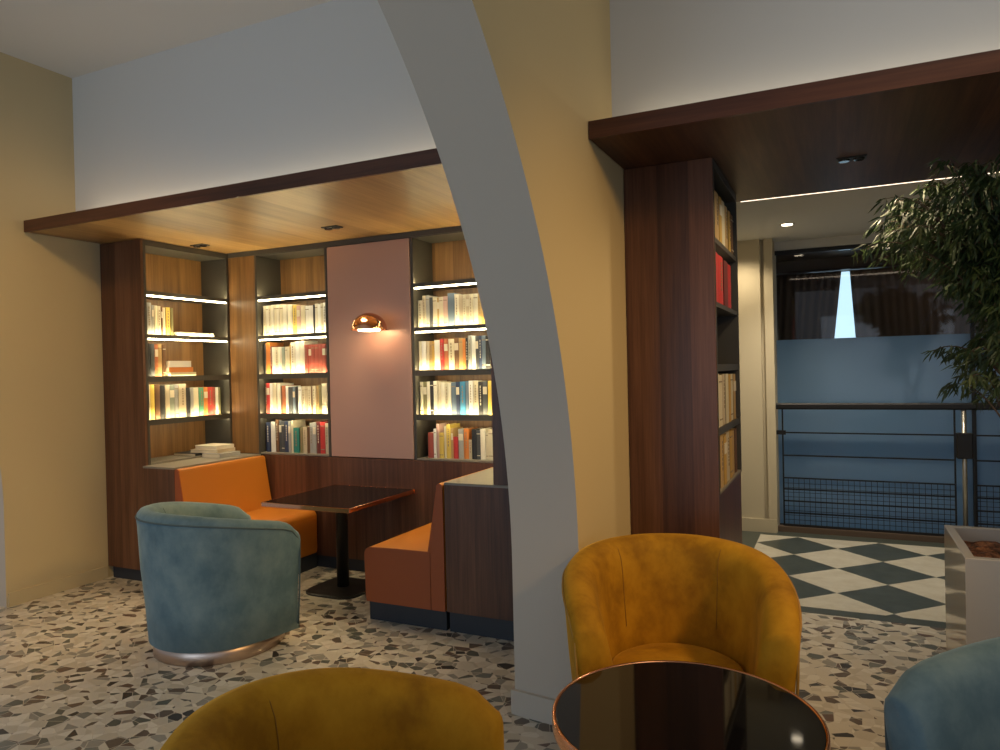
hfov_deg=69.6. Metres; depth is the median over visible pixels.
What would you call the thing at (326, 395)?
book
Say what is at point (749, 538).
border
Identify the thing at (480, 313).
book
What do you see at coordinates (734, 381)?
book
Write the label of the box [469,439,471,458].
book
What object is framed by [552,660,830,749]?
round table
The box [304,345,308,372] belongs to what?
book
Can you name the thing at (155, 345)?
book
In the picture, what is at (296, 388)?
book
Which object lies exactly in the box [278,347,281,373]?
book
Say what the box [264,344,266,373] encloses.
book
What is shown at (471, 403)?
book
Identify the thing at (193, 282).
bookcase
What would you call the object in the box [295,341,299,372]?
book
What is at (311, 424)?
book
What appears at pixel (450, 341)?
book
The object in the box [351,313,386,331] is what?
wall lamp
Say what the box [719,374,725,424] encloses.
book
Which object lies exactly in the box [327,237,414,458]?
panel
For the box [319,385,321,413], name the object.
book
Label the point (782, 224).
recessed light
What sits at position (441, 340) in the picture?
book
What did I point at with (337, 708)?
armchair
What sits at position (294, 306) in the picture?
book
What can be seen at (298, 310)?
book
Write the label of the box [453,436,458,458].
book
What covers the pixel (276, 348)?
book
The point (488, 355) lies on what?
book
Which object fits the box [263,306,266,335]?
book
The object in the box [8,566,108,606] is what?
baseboard
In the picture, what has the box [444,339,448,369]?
book
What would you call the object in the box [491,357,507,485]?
bookcase
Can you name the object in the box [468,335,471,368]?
book
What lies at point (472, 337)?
book
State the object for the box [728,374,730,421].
book
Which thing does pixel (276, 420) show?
book
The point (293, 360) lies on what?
book
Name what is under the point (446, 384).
book
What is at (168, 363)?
book
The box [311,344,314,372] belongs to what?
book
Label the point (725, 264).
book
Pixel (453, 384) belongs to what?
book
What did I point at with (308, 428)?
book
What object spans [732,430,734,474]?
book
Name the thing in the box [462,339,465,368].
book
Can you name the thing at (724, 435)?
book
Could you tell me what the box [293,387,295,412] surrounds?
book
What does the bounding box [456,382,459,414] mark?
book
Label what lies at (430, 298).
book
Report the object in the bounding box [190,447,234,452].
magazine
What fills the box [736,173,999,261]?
ceiling
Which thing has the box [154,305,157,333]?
book
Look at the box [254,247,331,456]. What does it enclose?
bookcase
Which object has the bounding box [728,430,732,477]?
book
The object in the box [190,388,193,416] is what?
book
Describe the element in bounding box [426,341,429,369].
book
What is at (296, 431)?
book
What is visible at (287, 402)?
book
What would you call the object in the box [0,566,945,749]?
floor
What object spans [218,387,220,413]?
book
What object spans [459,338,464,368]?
book
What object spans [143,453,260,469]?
countertop
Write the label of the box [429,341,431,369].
book
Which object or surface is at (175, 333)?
book
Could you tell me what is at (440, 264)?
bookcase
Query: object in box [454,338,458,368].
book
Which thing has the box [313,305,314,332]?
book
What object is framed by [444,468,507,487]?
countertop
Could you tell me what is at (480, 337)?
book
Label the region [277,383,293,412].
book
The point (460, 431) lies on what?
book
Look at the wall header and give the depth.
7.02 m
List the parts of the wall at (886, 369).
frosted pane, frosted pane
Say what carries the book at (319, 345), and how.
on the bookcase at (298, 277)
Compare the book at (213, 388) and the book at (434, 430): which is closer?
the book at (434, 430)
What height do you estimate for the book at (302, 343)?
0.285 m
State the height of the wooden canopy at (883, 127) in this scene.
0.116 m
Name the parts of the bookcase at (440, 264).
panel, panel, shelf, shelf, shelf, shelf, panel, panel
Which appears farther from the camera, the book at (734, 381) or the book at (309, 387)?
the book at (309, 387)
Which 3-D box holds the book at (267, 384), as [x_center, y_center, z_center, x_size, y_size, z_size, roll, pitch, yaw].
[-2.033,0.207,6.503,0.037,0.272,0.178,-1,1,25]
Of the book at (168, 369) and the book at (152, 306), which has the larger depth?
the book at (168, 369)
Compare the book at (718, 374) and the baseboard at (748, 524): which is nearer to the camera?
the book at (718, 374)
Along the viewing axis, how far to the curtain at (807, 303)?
8.65 m
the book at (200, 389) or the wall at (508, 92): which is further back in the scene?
the book at (200, 389)
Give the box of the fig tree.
[852,143,999,416]
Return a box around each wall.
[0,52,187,606]
[72,0,999,210]
[247,453,414,459]
[378,0,630,698]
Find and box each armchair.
[135,502,300,666]
[160,667,503,749]
[561,533,801,695]
[884,637,999,749]
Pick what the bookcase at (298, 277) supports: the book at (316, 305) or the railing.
the book at (316, 305)
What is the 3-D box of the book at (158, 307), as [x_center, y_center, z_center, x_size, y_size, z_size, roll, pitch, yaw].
[-2.878,-0.444,5.959,0.167,0.242,0.032,-1,1,25]
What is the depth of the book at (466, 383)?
5.57 m
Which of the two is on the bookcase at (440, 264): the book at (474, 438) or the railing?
the book at (474, 438)
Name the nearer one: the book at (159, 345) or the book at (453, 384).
the book at (453, 384)
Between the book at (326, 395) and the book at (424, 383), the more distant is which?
the book at (326, 395)
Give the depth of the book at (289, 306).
6.30 m
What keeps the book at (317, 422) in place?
on the bookcase at (298, 277)
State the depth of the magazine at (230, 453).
6.19 m
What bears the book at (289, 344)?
on the bookcase at (298, 277)
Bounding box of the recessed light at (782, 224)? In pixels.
[779,223,794,225]
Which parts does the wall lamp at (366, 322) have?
bulb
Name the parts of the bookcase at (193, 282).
panel, panel, panel, panel, panel, shelf, shelf, shelf, shelf, panel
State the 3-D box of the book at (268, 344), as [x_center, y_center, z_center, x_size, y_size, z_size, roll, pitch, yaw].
[-2.034,-0.149,6.502,0.048,0.285,0.179,-1,1,25]
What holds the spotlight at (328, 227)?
attached to the wooden canopy at (406, 195)
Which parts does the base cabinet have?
panel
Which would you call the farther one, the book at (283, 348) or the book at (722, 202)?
the book at (283, 348)
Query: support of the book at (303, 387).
on the bookcase at (298, 277)
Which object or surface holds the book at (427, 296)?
on the bookcase at (440, 264)
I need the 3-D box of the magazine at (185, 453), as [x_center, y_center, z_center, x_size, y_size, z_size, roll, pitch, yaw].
[-2.696,0.690,6.360,0.255,0.022,0.240,-1,0,23]
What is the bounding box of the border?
[742,531,945,628]
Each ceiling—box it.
[0,0,332,77]
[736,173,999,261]
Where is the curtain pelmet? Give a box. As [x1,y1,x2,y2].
[776,251,927,275]
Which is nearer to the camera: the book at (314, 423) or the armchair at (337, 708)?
the armchair at (337, 708)
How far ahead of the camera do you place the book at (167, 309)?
6.00 m
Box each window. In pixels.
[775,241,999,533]
[835,271,855,337]
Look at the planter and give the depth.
3.48 m
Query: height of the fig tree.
2.100 m
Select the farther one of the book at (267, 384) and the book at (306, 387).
the book at (267, 384)
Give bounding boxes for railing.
[776,403,999,542]
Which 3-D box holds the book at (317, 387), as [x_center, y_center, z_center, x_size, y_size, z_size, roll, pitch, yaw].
[-1.538,0.212,6.263,0.028,0.244,0.166,-1,1,25]
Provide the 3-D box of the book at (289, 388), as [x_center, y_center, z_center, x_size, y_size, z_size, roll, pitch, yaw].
[-1.814,0.222,6.403,0.025,0.235,0.176,-1,1,25]
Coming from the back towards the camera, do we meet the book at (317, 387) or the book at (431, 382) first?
the book at (317, 387)
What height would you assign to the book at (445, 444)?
0.252 m
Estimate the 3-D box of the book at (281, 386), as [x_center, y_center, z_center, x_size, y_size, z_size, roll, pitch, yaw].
[-1.899,0.218,6.440,0.017,0.245,0.163,-1,1,25]
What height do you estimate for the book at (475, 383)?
0.264 m
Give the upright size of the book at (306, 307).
0.245 m
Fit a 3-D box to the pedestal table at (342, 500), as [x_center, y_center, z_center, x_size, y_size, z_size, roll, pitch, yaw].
[-1.206,1.276,5.499,0.794,0.714,0.848,-1,1,25]
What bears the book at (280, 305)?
on the bookcase at (298, 277)
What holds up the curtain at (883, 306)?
hanging from the curtain pelmet
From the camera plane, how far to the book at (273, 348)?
6.39 m
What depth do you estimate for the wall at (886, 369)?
6.89 m
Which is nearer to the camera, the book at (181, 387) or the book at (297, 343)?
the book at (181, 387)
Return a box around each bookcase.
[100,239,232,580]
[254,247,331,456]
[410,231,492,462]
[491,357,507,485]
[624,157,741,543]
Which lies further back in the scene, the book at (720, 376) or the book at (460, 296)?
the book at (460, 296)
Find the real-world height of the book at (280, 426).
0.285 m
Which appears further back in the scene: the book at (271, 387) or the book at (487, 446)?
the book at (271, 387)
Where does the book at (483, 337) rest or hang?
on the bookcase at (440, 264)
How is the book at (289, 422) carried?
on the bookcase at (298, 277)
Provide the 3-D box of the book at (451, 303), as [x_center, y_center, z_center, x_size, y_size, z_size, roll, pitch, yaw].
[-0.348,-0.509,5.686,0.056,0.262,0.169,-1,1,25]
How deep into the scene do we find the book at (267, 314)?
6.42 m
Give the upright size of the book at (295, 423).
0.280 m
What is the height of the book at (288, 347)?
0.240 m
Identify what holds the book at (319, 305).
on the bookcase at (298, 277)
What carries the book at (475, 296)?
on the bookcase at (440, 264)
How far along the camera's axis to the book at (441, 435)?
5.67 m
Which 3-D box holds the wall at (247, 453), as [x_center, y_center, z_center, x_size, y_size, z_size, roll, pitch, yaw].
[-0.872,0.242,6.262,4.070,2.755,0.080,-1,1,25]
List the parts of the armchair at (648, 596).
seat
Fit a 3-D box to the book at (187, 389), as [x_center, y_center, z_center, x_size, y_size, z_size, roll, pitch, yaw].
[-2.755,0.236,6.216,0.176,0.252,0.039,-1,1,25]
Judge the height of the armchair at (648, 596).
0.873 m
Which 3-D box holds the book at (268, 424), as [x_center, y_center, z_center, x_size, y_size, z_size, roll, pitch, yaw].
[-2.040,0.554,6.508,0.048,0.262,0.171,-1,1,25]
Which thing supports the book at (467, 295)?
on the bookcase at (440, 264)
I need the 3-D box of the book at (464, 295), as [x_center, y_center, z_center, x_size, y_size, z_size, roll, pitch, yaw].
[-0.239,-0.502,5.638,0.023,0.244,0.175,-1,1,25]
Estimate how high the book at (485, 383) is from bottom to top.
0.260 m
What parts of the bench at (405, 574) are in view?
seat, seat, backrest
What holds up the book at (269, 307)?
on the bookcase at (298, 277)
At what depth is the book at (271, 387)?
6.41 m
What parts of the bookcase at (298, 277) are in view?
panel, panel, shelf, shelf, shelf, shelf, panel, panel, panel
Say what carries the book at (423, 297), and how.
on the bookcase at (440, 264)
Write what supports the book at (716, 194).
on the bookcase at (680, 338)
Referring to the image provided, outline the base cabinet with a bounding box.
[143,453,260,505]
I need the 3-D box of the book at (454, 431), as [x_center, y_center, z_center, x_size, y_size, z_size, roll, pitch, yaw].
[-0.339,0.535,5.707,0.020,0.235,0.171,-1,1,25]
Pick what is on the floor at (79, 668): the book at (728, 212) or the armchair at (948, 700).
the armchair at (948, 700)
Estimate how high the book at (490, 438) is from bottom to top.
0.230 m
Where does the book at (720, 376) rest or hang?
on the bookcase at (680, 338)
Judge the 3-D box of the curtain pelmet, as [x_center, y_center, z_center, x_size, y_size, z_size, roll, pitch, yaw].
[4.587,-1.317,8.205,3.700,0.145,0.200,-1,1,25]
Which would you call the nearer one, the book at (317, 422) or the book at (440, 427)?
the book at (440, 427)
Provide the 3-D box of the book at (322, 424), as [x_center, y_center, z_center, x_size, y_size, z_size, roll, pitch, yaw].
[-1.491,0.538,6.245,0.051,0.272,0.158,-1,1,25]
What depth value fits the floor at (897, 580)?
5.56 m
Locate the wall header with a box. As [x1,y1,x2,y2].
[774,233,901,250]
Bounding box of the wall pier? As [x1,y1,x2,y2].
[737,238,779,531]
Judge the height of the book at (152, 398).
0.288 m
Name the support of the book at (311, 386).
on the bookcase at (298, 277)
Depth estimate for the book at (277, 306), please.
6.36 m
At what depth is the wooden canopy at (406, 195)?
4.97 m
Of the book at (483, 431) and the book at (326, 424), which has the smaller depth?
the book at (483, 431)
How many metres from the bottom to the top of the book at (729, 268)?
0.275 m
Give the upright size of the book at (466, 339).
0.248 m
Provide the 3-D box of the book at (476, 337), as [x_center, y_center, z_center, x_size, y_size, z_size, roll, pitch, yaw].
[-0.141,-0.172,5.597,0.024,0.260,0.172,-1,1,25]
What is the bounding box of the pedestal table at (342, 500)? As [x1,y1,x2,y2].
[261,484,414,599]
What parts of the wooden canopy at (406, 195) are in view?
rail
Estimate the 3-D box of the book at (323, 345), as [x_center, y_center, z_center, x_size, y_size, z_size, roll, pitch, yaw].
[-1.471,-0.142,6.220,0.036,0.250,0.159,-1,1,25]
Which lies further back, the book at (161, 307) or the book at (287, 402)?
the book at (287, 402)
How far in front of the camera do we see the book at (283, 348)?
6.34 m
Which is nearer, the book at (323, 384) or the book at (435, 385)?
the book at (435, 385)
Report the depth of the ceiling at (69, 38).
4.90 m
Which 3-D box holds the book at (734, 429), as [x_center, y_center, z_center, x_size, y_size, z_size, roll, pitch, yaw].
[1.436,0.483,4.650,0.178,0.275,0.110,-1,1,25]
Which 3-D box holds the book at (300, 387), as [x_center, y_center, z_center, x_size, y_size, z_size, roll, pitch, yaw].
[-1.713,0.218,6.346,0.037,0.238,0.164,-1,1,25]
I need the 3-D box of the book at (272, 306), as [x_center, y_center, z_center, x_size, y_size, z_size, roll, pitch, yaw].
[-1.984,-0.486,6.470,0.029,0.276,0.179,-1,1,25]
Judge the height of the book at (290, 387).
0.235 m
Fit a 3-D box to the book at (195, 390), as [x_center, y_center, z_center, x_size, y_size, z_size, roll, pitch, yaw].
[-2.709,0.235,6.286,0.159,0.250,0.052,-1,1,25]
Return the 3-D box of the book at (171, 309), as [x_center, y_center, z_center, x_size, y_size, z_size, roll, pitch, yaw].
[-2.832,-0.443,6.077,0.178,0.236,0.027,-1,1,25]
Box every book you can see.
[147,302,151,333]
[148,343,150,375]
[150,344,154,375]
[150,385,154,419]
[151,305,153,333]
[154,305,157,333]
[154,344,158,375]
[154,385,159,418]
[157,306,160,334]
[158,344,161,375]
[160,385,165,418]
[161,307,162,334]
[162,308,165,334]
[162,345,165,375]
[163,307,169,334]
[164,384,178,417]
[165,385,169,418]
[166,361,190,366]
[166,367,192,372]
[166,372,195,375]
[169,385,174,417]
[170,308,173,334]
[174,332,213,336]
[178,384,185,416]
[186,388,189,416]
[190,387,203,415]
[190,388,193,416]
[193,387,198,415]
[203,387,207,414]
[207,387,212,414]
[212,387,215,414]
[215,387,218,413]
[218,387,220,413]
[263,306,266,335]
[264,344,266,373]
[265,383,266,412]
[266,306,268,334]
[266,342,283,373]
[266,383,269,412]
[266,422,270,451]
[268,306,271,334]
[270,346,279,373]
[270,383,272,412]
[271,305,274,334]
[271,421,275,451]
[272,347,275,373]
[272,383,277,412]
[274,305,276,334]
[275,347,278,373]
[275,419,282,451]
[276,304,279,334]
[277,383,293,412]
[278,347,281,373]
[279,304,283,334]
[279,419,293,451]
[281,386,282,412]
[281,420,291,451]
[282,347,285,372]
[282,385,295,412]
[283,304,287,333]
[285,347,287,372]
[285,420,292,451]
[286,385,300,412]
[287,304,294,333]
[288,347,289,372]
[288,387,290,412]
[288,421,291,452]
[289,344,290,372]
[290,387,292,412]
[291,342,295,372]
[291,419,304,452]
[293,305,303,333]
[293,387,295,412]
[293,427,299,452]
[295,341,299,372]
[295,386,299,413]
[296,305,302,333]
[298,386,301,413]
[300,341,317,372]
[300,426,306,452]
[301,305,305,333]
[302,386,304,413]
[303,426,309,452]
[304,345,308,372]
[305,306,309,332]
[305,386,307,413]
[307,427,309,452]
[308,345,311,372]
[308,386,311,413]
[309,305,313,332]
[310,423,312,452]
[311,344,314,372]
[311,386,312,413]
[312,386,316,413]
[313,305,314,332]
[313,422,316,452]
[315,304,317,332]
[315,344,318,372]
[316,386,318,413]
[316,420,327,453]
[318,304,320,332]
[318,344,322,372]
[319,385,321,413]
[320,303,323,331]
[320,421,327,453]
[321,383,324,413]
[322,344,326,372]
[323,303,325,331]
[325,383,327,413]
[325,423,328,453]
[418,300,422,326]
[419,341,421,369]
[420,382,423,413]
[422,296,425,326]
[422,341,426,369]
[423,382,426,413]
[426,295,435,326]
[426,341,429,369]
[427,382,430,414]
[428,432,433,457]
[429,297,432,326]
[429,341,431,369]
[430,381,433,414]
[432,341,434,369]
[433,297,437,326]
[433,381,441,414]
[433,429,436,457]
[434,340,440,369]
[436,423,448,457]
[437,297,438,325]
[437,381,450,414]
[439,297,443,325]
[439,432,444,457]
[440,339,444,369]
[441,382,450,414]
[443,296,447,325]
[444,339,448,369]
[444,426,446,457]
[445,383,448,414]
[446,423,459,457]
[447,293,462,325]
[448,339,454,369]
[448,383,451,414]
[451,382,456,414]
[451,427,462,458]
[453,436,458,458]
[454,294,461,324]
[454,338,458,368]
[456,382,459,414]
[458,427,467,458]
[459,295,462,324]
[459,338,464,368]
[460,381,468,414]
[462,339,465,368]
[463,294,465,324]
[464,427,476,458]
[465,338,468,368]
[465,382,468,414]
[466,294,469,324]
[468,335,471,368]
[469,294,473,324]
[469,380,480,414]
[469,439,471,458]
[471,336,475,368]
[472,427,482,458]
[473,294,477,323]
[473,380,487,414]
[475,336,478,368]
[476,430,480,459]
[478,293,482,323]
[478,381,482,414]
[479,336,481,368]
[480,427,491,459]
[482,335,485,368]
[483,381,487,414]
[485,336,490,368]
[486,431,488,459]
[488,381,491,414]
[488,429,492,459]
[715,191,718,239]
[716,252,718,302]
[718,196,721,242]
[718,255,723,304]
[718,374,719,427]
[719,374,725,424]
[719,375,722,426]
[719,434,723,487]
[721,200,724,245]
[723,260,727,306]
[723,431,729,481]
[723,434,726,484]
[724,205,727,248]
[725,374,728,422]
[727,210,730,251]
[728,265,730,307]
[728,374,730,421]
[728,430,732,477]
[730,214,733,253]
[730,428,736,472]
[731,374,733,419]
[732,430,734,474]
[733,374,735,418]
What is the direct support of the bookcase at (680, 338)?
on the floor at (79, 668)
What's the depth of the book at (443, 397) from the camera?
5.65 m
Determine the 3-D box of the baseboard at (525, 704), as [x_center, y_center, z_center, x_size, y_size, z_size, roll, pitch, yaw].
[0.396,1.554,3.721,0.383,0.115,0.890,-1,1,25]
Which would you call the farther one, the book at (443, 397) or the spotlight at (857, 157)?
the book at (443, 397)
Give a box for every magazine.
[173,451,201,455]
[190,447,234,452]
[195,443,233,449]
[202,451,239,457]
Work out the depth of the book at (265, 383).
6.44 m
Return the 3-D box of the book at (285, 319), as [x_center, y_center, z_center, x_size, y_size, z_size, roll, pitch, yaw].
[-1.858,-0.486,6.396,0.042,0.272,0.159,-1,1,25]
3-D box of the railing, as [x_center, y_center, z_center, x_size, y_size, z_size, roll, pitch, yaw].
[4.092,0.878,6.433,3.050,1.256,0.080,-1,1,25]
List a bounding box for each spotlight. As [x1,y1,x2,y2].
[190,243,209,247]
[321,225,342,229]
[836,154,866,162]
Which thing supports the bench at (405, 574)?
on the floor at (79, 668)
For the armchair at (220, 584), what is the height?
0.873 m
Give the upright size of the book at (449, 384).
0.250 m
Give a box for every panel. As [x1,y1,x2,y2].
[228,255,258,452]
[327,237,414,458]
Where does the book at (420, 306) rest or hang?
on the bookcase at (440, 264)
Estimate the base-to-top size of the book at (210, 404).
0.250 m
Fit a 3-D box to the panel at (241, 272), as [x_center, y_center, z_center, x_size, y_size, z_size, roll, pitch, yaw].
[-2.323,-0.201,6.496,0.342,1.806,0.020,-1,1,25]
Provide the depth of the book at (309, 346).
6.22 m
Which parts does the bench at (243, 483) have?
backrest, seat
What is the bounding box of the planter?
[944,525,999,650]
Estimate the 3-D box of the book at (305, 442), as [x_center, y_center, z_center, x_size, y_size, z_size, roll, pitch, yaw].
[-1.658,0.565,6.334,0.041,0.226,0.181,-1,1,25]
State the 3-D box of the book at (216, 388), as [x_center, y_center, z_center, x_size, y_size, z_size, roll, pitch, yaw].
[-2.620,0.234,6.502,0.176,0.245,0.031,-1,1,25]
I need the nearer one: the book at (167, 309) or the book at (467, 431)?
the book at (467, 431)
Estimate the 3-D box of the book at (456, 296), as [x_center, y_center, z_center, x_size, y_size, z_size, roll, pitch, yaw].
[-0.299,-0.505,5.670,0.038,0.252,0.182,-1,1,25]
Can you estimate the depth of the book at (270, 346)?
6.41 m
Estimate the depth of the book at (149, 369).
5.83 m
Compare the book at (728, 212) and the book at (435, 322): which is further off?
the book at (435, 322)
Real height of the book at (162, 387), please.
0.280 m
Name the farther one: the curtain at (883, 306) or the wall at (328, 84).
the curtain at (883, 306)
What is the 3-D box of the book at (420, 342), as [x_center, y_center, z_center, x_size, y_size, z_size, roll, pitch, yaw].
[-0.602,-0.151,5.813,0.026,0.236,0.164,-1,1,25]
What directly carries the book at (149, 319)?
on the bookcase at (193, 282)
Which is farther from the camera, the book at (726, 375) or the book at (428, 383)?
the book at (428, 383)
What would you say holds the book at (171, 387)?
on the bookcase at (193, 282)
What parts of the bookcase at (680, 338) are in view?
panel, panel, shelf, shelf, shelf, panel, shelf, panel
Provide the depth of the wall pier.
7.06 m
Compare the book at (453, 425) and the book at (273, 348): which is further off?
the book at (273, 348)
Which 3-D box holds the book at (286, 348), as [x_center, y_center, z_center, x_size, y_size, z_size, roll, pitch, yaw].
[-1.847,-0.130,6.396,0.029,0.240,0.158,-1,1,25]
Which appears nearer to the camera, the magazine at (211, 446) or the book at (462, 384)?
the book at (462, 384)
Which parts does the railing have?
wire rail, wire rail, wire rail, wire rail, wire rail, wire rail, handrail, post, panel frame, wire rail, wire rail, wire rail, wire rail, wire rail, wire rail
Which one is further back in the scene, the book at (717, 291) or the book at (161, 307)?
the book at (161, 307)
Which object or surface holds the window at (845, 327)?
in the wall
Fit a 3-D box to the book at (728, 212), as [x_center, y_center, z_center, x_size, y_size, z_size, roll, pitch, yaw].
[1.369,-0.890,4.548,0.170,0.264,0.105,-1,1,25]
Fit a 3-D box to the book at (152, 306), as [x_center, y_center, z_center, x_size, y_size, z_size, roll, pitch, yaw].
[-2.911,-0.446,5.911,0.174,0.248,0.021,-1,1,25]
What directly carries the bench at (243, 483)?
on the floor at (79, 668)
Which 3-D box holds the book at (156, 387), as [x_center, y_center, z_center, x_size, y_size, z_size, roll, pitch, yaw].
[-2.878,0.225,5.935,0.161,0.285,0.045,-1,1,25]
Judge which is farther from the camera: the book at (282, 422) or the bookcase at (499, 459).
the book at (282, 422)
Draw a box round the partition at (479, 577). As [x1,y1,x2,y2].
[444,468,513,640]
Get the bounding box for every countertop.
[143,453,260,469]
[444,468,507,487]
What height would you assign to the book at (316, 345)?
0.250 m
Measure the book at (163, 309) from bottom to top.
0.234 m
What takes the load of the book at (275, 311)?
on the bookcase at (298, 277)
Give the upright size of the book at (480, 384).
0.258 m
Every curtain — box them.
[776,271,840,339]
[850,267,989,336]
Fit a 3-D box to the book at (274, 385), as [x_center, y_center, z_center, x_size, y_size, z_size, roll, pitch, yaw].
[-1.969,0.206,6.468,0.043,0.272,0.168,-1,1,25]
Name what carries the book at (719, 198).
on the bookcase at (680, 338)
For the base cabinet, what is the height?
0.945 m
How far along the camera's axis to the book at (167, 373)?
6.07 m
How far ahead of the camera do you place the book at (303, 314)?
6.24 m
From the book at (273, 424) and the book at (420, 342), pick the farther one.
the book at (273, 424)
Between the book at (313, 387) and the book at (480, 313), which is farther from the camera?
the book at (313, 387)
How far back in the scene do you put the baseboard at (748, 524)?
7.04 m
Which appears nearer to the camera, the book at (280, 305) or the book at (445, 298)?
the book at (445, 298)
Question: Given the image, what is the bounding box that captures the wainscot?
[264,454,492,571]
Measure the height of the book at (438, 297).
0.235 m
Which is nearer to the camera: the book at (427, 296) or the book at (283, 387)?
the book at (427, 296)
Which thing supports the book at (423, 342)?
on the bookcase at (440, 264)
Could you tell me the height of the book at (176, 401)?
0.284 m
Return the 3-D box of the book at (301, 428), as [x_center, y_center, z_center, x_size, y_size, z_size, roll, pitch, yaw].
[-1.698,0.566,6.348,0.038,0.225,0.163,-1,1,25]
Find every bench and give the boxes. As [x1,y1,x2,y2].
[175,455,316,572]
[364,467,492,630]
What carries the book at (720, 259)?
on the bookcase at (680, 338)
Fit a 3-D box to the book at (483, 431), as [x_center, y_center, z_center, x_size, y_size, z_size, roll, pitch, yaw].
[-0.094,0.530,5.591,0.042,0.235,0.179,-1,1,25]
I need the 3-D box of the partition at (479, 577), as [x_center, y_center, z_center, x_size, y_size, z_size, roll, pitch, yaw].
[0.225,1.135,4.775,0.820,0.945,0.922,-1,1,25]
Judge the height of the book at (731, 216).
0.259 m
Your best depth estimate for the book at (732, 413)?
4.48 m
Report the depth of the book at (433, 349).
5.68 m
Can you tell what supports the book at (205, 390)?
on the bookcase at (193, 282)
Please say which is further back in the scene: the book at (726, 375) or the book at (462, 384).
the book at (462, 384)
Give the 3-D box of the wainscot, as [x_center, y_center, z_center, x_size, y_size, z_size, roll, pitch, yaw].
[-1.019,1.155,5.903,2.340,0.942,0.042,-1,1,25]
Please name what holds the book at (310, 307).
on the bookcase at (298, 277)
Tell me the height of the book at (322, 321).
0.258 m
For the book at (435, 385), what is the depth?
5.68 m
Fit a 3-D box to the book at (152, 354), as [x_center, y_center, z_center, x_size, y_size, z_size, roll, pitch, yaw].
[-2.904,-0.117,5.898,0.169,0.270,0.038,-1,1,25]
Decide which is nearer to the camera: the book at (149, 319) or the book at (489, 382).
the book at (489, 382)
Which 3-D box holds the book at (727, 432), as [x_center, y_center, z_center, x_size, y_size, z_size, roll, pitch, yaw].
[1.288,0.483,4.309,0.162,0.288,0.122,-1,1,25]
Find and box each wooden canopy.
[24,148,461,257]
[588,49,999,201]
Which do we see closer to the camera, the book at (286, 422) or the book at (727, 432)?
the book at (727, 432)
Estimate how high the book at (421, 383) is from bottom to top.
0.262 m
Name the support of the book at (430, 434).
on the bookcase at (440, 264)
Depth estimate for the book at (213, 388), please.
6.43 m
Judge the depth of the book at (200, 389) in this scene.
6.30 m
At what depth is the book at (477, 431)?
5.53 m
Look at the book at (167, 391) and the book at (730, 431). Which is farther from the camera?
the book at (167, 391)
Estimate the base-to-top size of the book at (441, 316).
0.238 m
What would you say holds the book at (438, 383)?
on the bookcase at (440, 264)
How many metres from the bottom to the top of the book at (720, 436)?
0.292 m
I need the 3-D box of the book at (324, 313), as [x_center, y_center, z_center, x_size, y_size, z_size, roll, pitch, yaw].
[-1.460,-0.488,6.221,0.034,0.262,0.178,-1,1,25]
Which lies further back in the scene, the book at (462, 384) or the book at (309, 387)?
the book at (309, 387)
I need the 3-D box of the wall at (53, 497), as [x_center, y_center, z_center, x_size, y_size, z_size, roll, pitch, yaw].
[-4.694,-0.296,3.382,0.350,4.050,8.500,-1,1,25]
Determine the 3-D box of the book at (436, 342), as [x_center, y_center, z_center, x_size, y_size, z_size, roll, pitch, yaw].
[-0.461,-0.156,5.745,0.047,0.240,0.167,-1,1,25]
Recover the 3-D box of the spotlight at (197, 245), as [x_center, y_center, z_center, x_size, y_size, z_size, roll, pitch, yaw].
[-2.531,-1.091,6.068,0.150,0.020,0.084,-1,1,25]
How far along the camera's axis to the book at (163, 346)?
5.95 m
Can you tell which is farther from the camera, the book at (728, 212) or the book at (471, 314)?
the book at (471, 314)
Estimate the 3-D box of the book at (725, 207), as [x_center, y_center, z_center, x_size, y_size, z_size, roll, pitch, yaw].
[1.308,-0.891,4.439,0.179,0.270,0.129,-1,1,25]
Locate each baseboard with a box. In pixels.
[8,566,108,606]
[511,686,554,724]
[742,517,776,532]
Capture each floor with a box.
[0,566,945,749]
[754,534,945,621]

